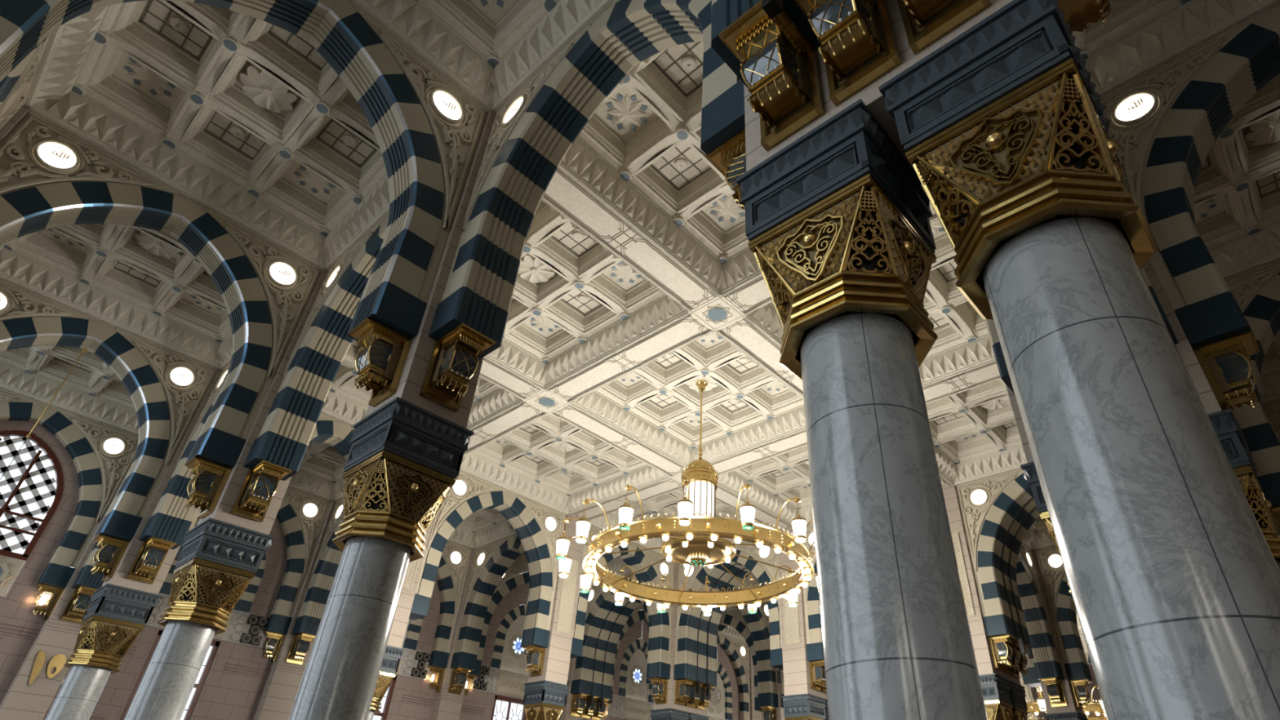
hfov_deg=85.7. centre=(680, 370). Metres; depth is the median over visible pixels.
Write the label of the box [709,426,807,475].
ceiling beam
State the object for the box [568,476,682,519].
ceiling beam
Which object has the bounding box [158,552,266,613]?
arch
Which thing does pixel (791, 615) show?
lattice panel
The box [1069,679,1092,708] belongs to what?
lantern
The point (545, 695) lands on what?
marble column
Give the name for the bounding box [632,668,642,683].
window
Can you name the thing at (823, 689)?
lantern
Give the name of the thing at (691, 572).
lamp
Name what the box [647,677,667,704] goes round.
lantern
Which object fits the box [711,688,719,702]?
window
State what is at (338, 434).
arch
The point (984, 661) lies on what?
stone pier
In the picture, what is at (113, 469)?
wall
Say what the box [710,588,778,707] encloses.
arch
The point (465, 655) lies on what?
arch
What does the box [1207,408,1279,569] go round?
marble column
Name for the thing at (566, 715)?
wall
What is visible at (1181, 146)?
arch
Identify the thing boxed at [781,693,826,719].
marble column
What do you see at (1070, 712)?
stone pier
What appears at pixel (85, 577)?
arch
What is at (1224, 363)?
lantern
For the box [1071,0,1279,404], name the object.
ceiling
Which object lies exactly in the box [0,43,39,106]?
arch
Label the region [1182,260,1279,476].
wall
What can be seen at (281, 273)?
lamp
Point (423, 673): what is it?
loudspeaker
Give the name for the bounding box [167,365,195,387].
lamp
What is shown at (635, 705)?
wall
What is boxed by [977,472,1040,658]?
arch
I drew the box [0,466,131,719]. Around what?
wall
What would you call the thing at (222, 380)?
lamp
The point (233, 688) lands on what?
wall
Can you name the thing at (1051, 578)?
wall
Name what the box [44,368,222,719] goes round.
marble column
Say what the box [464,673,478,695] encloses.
lantern
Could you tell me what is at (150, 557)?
lantern
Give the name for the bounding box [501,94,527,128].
lamp
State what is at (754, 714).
wall
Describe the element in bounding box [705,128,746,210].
lantern
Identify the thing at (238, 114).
ceiling
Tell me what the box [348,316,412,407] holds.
lantern
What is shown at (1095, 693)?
wall
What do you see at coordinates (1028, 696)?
wall
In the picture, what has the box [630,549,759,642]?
ceiling
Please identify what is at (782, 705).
arch
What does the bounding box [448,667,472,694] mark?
lantern
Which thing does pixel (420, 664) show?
loudspeaker
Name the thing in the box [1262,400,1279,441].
wall
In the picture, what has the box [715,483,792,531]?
ceiling beam
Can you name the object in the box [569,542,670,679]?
arch
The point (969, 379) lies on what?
ceiling beam
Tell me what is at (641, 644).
arch
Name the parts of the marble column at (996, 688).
lattice panel, moulding, pierced panel, lattice panel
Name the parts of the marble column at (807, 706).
moulding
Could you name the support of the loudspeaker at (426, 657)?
attached to the wall at (113, 469)
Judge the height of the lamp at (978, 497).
0.590 m
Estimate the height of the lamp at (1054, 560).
0.590 m
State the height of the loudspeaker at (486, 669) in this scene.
0.280 m
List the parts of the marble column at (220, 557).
lattice panel, pierced panel, moulding, lattice panel, pierced panel, lattice panel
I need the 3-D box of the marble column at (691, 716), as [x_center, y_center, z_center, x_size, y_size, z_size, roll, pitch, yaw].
[0.294,15.886,25.307,1.094,5.780,1.094,-25,-43,34]
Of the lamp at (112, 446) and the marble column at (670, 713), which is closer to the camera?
the lamp at (112, 446)
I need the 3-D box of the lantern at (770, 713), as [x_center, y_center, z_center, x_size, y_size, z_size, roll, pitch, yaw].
[3.890,15.343,30.448,0.510,0.820,0.600,-25,-43,34]
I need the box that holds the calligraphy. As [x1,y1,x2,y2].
[28,650,66,685]
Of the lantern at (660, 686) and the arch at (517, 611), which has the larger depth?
the arch at (517, 611)
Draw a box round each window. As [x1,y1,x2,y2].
[0,430,63,560]
[512,637,524,654]
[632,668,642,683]
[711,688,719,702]
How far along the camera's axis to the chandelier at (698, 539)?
16.33 m
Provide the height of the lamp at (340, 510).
0.590 m
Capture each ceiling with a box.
[0,0,1026,576]
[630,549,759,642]
[1022,515,1055,550]
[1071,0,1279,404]
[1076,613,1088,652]
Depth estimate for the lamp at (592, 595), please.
31.57 m
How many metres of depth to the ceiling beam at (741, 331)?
16.42 m
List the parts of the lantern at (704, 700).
frame, glass, crown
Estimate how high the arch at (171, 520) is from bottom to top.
4.644 m
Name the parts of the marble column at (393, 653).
lattice panel, pierced panel, moulding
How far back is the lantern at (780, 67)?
5.16 m
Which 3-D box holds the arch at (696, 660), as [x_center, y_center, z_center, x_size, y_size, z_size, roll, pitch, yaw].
[2.354,9.610,26.672,5.080,5.084,1.920,-25,-43,34]
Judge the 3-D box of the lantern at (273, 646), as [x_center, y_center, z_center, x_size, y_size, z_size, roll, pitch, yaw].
[-13.318,8.940,22.231,0.510,0.820,0.600,-25,-43,34]
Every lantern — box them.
[33,582,64,620]
[59,585,97,623]
[91,533,130,582]
[125,536,177,584]
[184,456,231,519]
[230,460,292,522]
[263,631,284,662]
[285,632,315,665]
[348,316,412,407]
[418,322,495,412]
[427,666,444,693]
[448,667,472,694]
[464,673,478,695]
[521,644,546,676]
[569,693,590,716]
[580,695,599,719]
[591,697,610,719]
[602,702,610,719]
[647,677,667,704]
[674,678,696,706]
[684,681,706,707]
[695,684,715,710]
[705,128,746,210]
[718,0,825,151]
[759,706,777,719]
[794,0,902,106]
[808,659,826,691]
[820,680,826,693]
[897,0,991,54]
[988,634,1016,671]
[1002,639,1020,675]
[1010,643,1031,678]
[1040,677,1067,707]
[1057,0,1111,35]
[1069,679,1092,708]
[1192,329,1259,415]
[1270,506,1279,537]
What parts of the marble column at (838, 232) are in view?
pierced panel, lattice panel, lattice panel, moulding, pierced panel, lattice panel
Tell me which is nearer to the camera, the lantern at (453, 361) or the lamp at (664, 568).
the lantern at (453, 361)
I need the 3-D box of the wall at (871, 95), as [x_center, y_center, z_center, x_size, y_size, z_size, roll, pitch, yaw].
[1.697,-3.948,6.543,2.110,5.671,0.910,-25,-43,34]
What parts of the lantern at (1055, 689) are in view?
plate, crown, glass, frame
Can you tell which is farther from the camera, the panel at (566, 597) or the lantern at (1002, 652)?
the panel at (566, 597)
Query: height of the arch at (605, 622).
5.084 m
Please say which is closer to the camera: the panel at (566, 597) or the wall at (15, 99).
the wall at (15, 99)
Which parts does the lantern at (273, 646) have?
glass, plate, crown, frame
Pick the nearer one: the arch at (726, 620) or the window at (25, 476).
the window at (25, 476)
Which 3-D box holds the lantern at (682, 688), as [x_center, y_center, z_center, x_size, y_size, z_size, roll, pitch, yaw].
[0.190,12.213,26.137,0.600,0.820,0.510,-25,-43,34]
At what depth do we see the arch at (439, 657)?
26.83 m
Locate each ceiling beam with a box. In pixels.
[463,400,546,454]
[479,355,543,399]
[542,163,719,311]
[545,311,711,402]
[551,402,686,476]
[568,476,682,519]
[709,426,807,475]
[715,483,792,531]
[717,315,803,397]
[721,201,937,313]
[922,358,1000,404]
[939,472,953,488]
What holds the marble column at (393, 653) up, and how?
on the floor
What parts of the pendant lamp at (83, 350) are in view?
rod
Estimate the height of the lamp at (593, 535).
0.590 m
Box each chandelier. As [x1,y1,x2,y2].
[555,379,818,616]
[1026,685,1107,719]
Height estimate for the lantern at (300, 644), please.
0.820 m
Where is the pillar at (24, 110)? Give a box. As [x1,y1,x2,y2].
[0,104,31,142]
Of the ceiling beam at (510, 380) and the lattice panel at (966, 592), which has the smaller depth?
the ceiling beam at (510, 380)
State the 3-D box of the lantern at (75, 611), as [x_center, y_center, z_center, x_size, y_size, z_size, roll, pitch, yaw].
[-16.223,6.342,18.644,0.600,0.820,0.510,-25,-43,34]
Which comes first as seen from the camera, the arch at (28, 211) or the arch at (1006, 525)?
the arch at (28, 211)
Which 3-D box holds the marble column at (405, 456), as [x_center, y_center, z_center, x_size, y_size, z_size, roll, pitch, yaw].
[-3.344,0.770,8.604,1.094,11.455,1.094,-25,-43,34]
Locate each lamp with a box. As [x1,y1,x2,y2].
[0,290,9,312]
[0,348,88,479]
[33,139,79,172]
[101,436,125,456]
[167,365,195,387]
[216,368,229,390]
[266,260,297,287]
[301,502,319,518]
[324,264,342,289]
[334,503,343,519]
[428,88,464,124]
[448,550,462,564]
[451,478,467,497]
[476,551,486,566]
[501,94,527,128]
[543,515,557,532]
[587,588,595,602]
[589,533,597,543]
[658,561,669,576]
[683,564,695,577]
[739,645,746,657]
[758,545,771,559]
[763,604,768,617]
[807,530,815,546]
[968,488,988,506]
[1024,551,1032,567]
[1047,553,1063,568]
[1111,90,1158,125]
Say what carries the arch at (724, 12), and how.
attached to the wall
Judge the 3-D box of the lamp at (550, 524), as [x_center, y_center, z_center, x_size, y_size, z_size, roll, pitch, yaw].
[-4.645,5.485,24.630,0.070,0.590,0.590,-25,-43,34]
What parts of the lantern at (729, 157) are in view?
plate, crown, glass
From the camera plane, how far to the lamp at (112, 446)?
20.75 m
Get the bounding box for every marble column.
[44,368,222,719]
[123,268,328,719]
[288,108,496,719]
[367,518,434,719]
[523,514,583,719]
[650,707,689,719]
[688,712,709,719]
[736,98,987,719]
[776,667,785,719]
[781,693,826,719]
[824,699,828,719]
[878,0,1279,719]
[978,673,1013,719]
[1008,680,1027,719]
[1020,461,1071,594]
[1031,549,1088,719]
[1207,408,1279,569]
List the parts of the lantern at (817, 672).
frame, plate, crown, glass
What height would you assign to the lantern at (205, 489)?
0.820 m
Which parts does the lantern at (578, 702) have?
frame, glass, crown, plate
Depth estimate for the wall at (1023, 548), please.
25.55 m
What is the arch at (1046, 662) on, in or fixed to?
attached to the wall at (1023, 548)
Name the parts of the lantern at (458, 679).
frame, glass, crown, plate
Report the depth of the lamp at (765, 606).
32.51 m
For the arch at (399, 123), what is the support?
attached to the wall at (456, 144)
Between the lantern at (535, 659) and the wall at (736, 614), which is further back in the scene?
the wall at (736, 614)
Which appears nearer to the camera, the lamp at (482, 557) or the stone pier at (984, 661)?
the stone pier at (984, 661)
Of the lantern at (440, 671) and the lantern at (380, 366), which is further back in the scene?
the lantern at (440, 671)
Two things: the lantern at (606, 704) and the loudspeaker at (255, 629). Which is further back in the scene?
the lantern at (606, 704)
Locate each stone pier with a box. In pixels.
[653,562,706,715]
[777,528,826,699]
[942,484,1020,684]
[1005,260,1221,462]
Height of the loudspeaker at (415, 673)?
0.280 m
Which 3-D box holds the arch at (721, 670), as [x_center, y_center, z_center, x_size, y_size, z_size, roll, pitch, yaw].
[1.914,17.296,37.410,0.250,2.802,2.600,-25,-43,34]
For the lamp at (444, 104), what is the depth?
10.65 m
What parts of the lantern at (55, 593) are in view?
plate, crown, frame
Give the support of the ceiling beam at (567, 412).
attached to the ceiling at (238, 114)
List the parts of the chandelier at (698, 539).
lamp glass, lamp glass, arm, arm, lamp glass, lamp glass, bulb, bulb, bulb, bulb, bulb, arm, bulb, bulb, lamp glass, bulb, lamp glass, arm, arm, bulb, lamp glass, bulb, arm, bulb, bulb, lamp glass, bulb, arm, bulb, rod, arm, lamp glass, bulb, bulb, bulb, bulb, bulb, arm, arm, lamp glass, lamp glass, bulb, bulb, bulb, arm, bulb, arm, bulb, lamp glass, bulb, lamp glass, bulb, bulb, bulb, bulb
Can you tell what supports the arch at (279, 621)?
attached to the wall at (113, 469)
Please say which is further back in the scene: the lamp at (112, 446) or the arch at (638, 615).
the arch at (638, 615)
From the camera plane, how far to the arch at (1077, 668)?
24.57 m
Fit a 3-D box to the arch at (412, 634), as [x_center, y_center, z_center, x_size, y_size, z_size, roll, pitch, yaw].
[-10.804,8.767,25.828,0.250,2.802,2.600,-25,-43,34]
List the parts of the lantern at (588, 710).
frame, glass, crown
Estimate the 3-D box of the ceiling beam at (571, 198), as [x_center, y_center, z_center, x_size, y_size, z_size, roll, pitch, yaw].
[-1.138,-2.996,13.928,0.880,0.952,6.400,-25,-43,34]
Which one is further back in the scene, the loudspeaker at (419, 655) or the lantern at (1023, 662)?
the loudspeaker at (419, 655)
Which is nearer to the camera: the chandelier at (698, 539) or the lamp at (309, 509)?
the chandelier at (698, 539)
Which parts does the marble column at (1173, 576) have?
lattice panel, pierced panel, pierced panel, lattice panel, moulding, pierced panel, lattice panel, pierced panel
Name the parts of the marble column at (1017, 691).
lattice panel, pierced panel, moulding, lattice panel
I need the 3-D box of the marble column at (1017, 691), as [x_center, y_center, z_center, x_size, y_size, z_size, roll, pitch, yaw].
[9.274,11.634,18.577,1.094,5.780,1.094,-25,-43,34]
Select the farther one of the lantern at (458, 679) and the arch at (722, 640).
the arch at (722, 640)
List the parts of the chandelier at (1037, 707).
lamp glass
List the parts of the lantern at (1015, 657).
frame, crown, plate, glass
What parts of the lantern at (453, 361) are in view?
frame, glass, crown, plate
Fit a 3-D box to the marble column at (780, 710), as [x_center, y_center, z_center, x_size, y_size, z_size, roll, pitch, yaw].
[4.369,16.216,30.535,1.094,11.455,1.094,-25,-43,34]
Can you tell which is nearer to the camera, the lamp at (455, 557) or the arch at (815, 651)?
the arch at (815, 651)
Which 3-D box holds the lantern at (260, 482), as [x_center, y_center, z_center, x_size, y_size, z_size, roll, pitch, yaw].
[-7.244,2.091,11.914,0.600,0.820,0.510,-25,-43,34]
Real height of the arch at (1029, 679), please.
4.644 m
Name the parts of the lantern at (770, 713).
plate, glass, crown, frame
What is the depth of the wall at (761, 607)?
32.22 m
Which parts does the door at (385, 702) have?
pane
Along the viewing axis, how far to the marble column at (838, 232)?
3.81 m
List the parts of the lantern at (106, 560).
glass, plate, crown, frame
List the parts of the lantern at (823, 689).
frame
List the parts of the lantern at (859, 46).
plate, crown, glass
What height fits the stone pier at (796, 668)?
5.671 m
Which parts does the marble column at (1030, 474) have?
moulding, lattice panel, pierced panel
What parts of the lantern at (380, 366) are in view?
glass, plate, crown, frame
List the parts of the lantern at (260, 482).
frame, glass, crown, plate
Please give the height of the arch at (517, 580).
4.644 m
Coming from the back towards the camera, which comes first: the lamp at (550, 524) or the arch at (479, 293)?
the lamp at (550, 524)
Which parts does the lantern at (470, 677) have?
crown, plate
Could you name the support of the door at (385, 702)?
in the wall at (233, 688)
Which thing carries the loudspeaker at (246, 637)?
attached to the wall at (113, 469)
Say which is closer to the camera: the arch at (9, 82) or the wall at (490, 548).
the arch at (9, 82)
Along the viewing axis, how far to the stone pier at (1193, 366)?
8.37 m
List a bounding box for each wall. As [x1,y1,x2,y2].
[0,33,50,128]
[0,111,321,439]
[0,279,674,664]
[0,388,570,699]
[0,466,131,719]
[0,595,626,719]
[175,0,740,465]
[253,500,336,719]
[297,497,343,617]
[347,0,488,302]
[430,547,475,719]
[453,533,518,653]
[559,657,582,719]
[572,468,1023,679]
[603,605,750,719]
[722,609,783,694]
[736,586,777,693]
[743,0,1013,174]
[748,648,761,719]
[1018,671,1037,719]
[1019,542,1058,660]
[1030,663,1102,719]
[1034,546,1068,663]
[1100,11,1266,332]
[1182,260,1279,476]
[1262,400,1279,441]
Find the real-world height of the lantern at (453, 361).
0.820 m
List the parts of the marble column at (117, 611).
lattice panel, pierced panel, moulding, lattice panel, pierced panel, lattice panel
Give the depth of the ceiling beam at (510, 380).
17.99 m
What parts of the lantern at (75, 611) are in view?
frame, glass, crown, plate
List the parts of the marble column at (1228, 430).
lattice panel, moulding, pierced panel, lattice panel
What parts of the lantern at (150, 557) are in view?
glass, crown, plate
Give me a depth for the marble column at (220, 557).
11.20 m
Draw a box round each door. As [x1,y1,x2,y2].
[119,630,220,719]
[373,675,396,719]
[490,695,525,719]
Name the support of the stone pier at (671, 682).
on the marble column at (670, 713)
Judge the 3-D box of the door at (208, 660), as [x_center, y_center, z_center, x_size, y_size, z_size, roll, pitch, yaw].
[-15.000,10.649,19.103,0.180,6.280,1.700,-25,-43,34]
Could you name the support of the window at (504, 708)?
in the wall at (233, 688)
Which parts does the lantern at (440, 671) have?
plate, crown, frame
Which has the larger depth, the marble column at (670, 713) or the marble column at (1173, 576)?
the marble column at (670, 713)
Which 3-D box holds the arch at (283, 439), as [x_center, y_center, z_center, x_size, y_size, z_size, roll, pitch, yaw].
[-5.469,-0.960,12.212,5.080,4.644,0.720,-25,-43,34]
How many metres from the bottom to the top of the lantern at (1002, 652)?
0.820 m
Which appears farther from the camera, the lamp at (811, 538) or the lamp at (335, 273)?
the lamp at (811, 538)
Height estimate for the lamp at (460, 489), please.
0.590 m
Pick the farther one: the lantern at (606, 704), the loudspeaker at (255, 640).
the lantern at (606, 704)
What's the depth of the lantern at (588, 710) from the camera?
29.83 m
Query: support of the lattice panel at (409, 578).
attached to the marble column at (393, 653)
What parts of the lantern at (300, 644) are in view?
frame, glass, crown, plate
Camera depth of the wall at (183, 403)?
17.34 m
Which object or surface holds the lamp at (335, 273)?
attached to the wall at (499, 136)
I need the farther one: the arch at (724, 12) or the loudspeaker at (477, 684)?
the loudspeaker at (477, 684)
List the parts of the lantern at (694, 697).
frame, glass, crown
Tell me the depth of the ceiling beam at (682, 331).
16.96 m
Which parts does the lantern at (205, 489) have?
glass, plate, crown, frame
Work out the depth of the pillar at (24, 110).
11.38 m
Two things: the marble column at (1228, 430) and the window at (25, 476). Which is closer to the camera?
the marble column at (1228, 430)
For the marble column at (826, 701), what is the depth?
22.88 m
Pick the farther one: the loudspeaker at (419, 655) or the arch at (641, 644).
the arch at (641, 644)
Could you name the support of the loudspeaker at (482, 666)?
attached to the wall at (113, 469)
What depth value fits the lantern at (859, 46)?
4.78 m
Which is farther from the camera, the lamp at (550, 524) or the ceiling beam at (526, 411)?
the lamp at (550, 524)
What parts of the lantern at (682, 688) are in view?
frame, crown, glass, plate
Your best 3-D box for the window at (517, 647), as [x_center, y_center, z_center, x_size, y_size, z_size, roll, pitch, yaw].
[-6.878,11.722,29.287,0.012,0.720,0.720,-25,-43,34]
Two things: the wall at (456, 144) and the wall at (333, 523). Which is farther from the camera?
the wall at (333, 523)
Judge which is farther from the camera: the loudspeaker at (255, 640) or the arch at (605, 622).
the arch at (605, 622)
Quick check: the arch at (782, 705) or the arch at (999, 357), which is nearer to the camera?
the arch at (999, 357)
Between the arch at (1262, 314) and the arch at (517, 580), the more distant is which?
the arch at (517, 580)
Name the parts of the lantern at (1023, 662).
frame, glass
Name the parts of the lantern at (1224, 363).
frame, plate, crown, glass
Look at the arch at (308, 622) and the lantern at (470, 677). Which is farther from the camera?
the lantern at (470, 677)
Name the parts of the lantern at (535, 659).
plate, glass, crown, frame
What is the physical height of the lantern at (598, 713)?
0.820 m
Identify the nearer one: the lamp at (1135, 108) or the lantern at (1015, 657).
the lamp at (1135, 108)
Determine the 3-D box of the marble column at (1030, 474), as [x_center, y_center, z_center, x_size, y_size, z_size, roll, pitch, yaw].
[5.019,3.645,7.250,1.094,5.780,1.094,-25,-43,34]
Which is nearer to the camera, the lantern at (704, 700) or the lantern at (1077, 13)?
the lantern at (1077, 13)
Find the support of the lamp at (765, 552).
attached to the wall at (974, 517)
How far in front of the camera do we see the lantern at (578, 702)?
29.48 m
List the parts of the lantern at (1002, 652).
frame, crown, plate, glass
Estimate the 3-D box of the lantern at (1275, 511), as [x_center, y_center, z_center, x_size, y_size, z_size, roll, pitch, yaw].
[10.583,2.744,11.750,0.600,0.820,0.510,-25,-43,34]
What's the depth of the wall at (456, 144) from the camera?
10.35 m
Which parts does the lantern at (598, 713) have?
frame, glass, crown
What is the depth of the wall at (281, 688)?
21.92 m
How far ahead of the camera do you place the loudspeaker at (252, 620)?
22.11 m
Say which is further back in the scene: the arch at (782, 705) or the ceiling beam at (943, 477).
the arch at (782, 705)
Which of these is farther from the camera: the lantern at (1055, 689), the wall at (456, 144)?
the lantern at (1055, 689)
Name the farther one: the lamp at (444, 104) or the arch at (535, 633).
the arch at (535, 633)
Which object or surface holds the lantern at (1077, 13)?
attached to the wall at (871, 95)
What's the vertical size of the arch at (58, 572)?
4.644 m
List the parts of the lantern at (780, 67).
plate, glass, crown, frame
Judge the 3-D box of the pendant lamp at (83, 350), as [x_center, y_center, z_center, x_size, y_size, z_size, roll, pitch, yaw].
[-16.425,1.697,17.312,0.400,6.180,0.400,-25,-43,34]
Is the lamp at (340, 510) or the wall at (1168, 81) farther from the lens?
the lamp at (340, 510)
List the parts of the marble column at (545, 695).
lattice panel, pierced panel, moulding, lattice panel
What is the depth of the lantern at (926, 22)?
4.51 m
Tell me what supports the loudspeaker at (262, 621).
attached to the wall at (113, 469)
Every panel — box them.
[402,535,425,590]
[555,559,578,634]
[782,568,800,645]
[951,532,975,617]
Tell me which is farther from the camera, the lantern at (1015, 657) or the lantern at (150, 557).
the lantern at (1015, 657)
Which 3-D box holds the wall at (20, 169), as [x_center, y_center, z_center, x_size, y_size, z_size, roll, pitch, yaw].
[-9.691,-1.460,12.243,0.807,4.117,5.080,-25,-43,34]
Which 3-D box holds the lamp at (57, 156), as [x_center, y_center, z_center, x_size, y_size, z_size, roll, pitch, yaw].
[-10.621,-3.659,11.734,0.070,0.590,0.590,-25,-43,34]
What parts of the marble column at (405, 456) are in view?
lattice panel, pierced panel, moulding, lattice panel, pierced panel, lattice panel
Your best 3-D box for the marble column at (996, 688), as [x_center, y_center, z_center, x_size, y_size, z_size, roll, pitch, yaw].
[8.479,11.101,17.853,1.094,5.780,1.094,-25,-43,34]
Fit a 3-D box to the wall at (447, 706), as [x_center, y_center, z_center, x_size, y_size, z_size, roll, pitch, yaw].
[-8.759,12.423,25.863,0.681,11.470,0.910,-25,-43,34]
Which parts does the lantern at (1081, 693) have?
frame, crown, plate, glass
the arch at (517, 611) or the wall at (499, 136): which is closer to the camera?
the wall at (499, 136)
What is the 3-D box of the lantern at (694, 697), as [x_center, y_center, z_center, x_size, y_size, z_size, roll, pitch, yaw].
[0.588,12.479,26.499,0.600,0.820,0.510,-25,-43,34]
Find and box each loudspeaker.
[239,632,253,644]
[246,614,259,625]
[248,624,261,635]
[249,635,262,645]
[256,616,269,626]
[410,667,420,677]
[414,651,423,660]
[416,660,426,669]
[417,669,427,678]
[422,653,431,662]
[472,680,480,688]
[477,673,485,681]
[479,681,487,690]
[480,665,484,673]
[482,666,489,675]
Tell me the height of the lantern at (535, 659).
0.820 m
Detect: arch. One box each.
[0,0,444,341]
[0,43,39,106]
[0,182,271,467]
[0,316,169,541]
[0,402,102,588]
[71,542,104,588]
[138,388,222,549]
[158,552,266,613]
[173,420,353,560]
[243,214,389,480]
[264,497,305,635]
[291,515,344,639]
[402,617,423,649]
[408,491,552,648]
[428,0,745,359]
[428,555,454,668]
[449,536,528,670]
[468,572,568,684]
[490,604,527,668]
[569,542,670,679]
[570,576,653,708]
[606,609,647,703]
[617,638,653,702]
[673,549,782,696]
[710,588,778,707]
[711,0,820,88]
[716,634,749,719]
[716,661,732,719]
[717,613,764,712]
[781,671,784,707]
[806,560,823,662]
[928,202,1178,393]
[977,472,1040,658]
[1016,551,1064,681]
[1021,652,1040,687]
[1057,573,1092,681]
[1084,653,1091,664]
[1143,4,1279,355]
[1231,272,1279,507]
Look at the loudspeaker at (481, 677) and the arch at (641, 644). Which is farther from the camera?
the arch at (641, 644)
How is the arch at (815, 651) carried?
attached to the wall at (974, 517)
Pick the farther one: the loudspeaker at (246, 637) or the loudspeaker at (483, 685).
the loudspeaker at (483, 685)
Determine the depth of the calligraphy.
17.91 m
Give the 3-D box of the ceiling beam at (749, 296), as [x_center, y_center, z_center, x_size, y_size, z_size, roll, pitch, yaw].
[3.094,-2.726,14.055,6.400,0.952,0.880,-25,-43,34]
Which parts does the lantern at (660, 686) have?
plate, glass, crown, frame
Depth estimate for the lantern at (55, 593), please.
18.62 m
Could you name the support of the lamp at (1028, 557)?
attached to the wall at (1023, 548)
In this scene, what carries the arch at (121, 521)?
attached to the wall at (183, 403)
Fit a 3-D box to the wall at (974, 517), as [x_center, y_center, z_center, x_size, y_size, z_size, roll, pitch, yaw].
[4.640,7.599,25.642,23.080,2.814,2.007,-25,-43,34]
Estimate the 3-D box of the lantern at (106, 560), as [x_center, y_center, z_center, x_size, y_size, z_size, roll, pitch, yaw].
[-12.803,4.148,15.247,0.510,0.820,0.600,-25,-43,34]
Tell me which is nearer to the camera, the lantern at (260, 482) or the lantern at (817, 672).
the lantern at (260, 482)
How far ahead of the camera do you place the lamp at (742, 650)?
39.57 m
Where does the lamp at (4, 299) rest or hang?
attached to the wall at (183, 403)

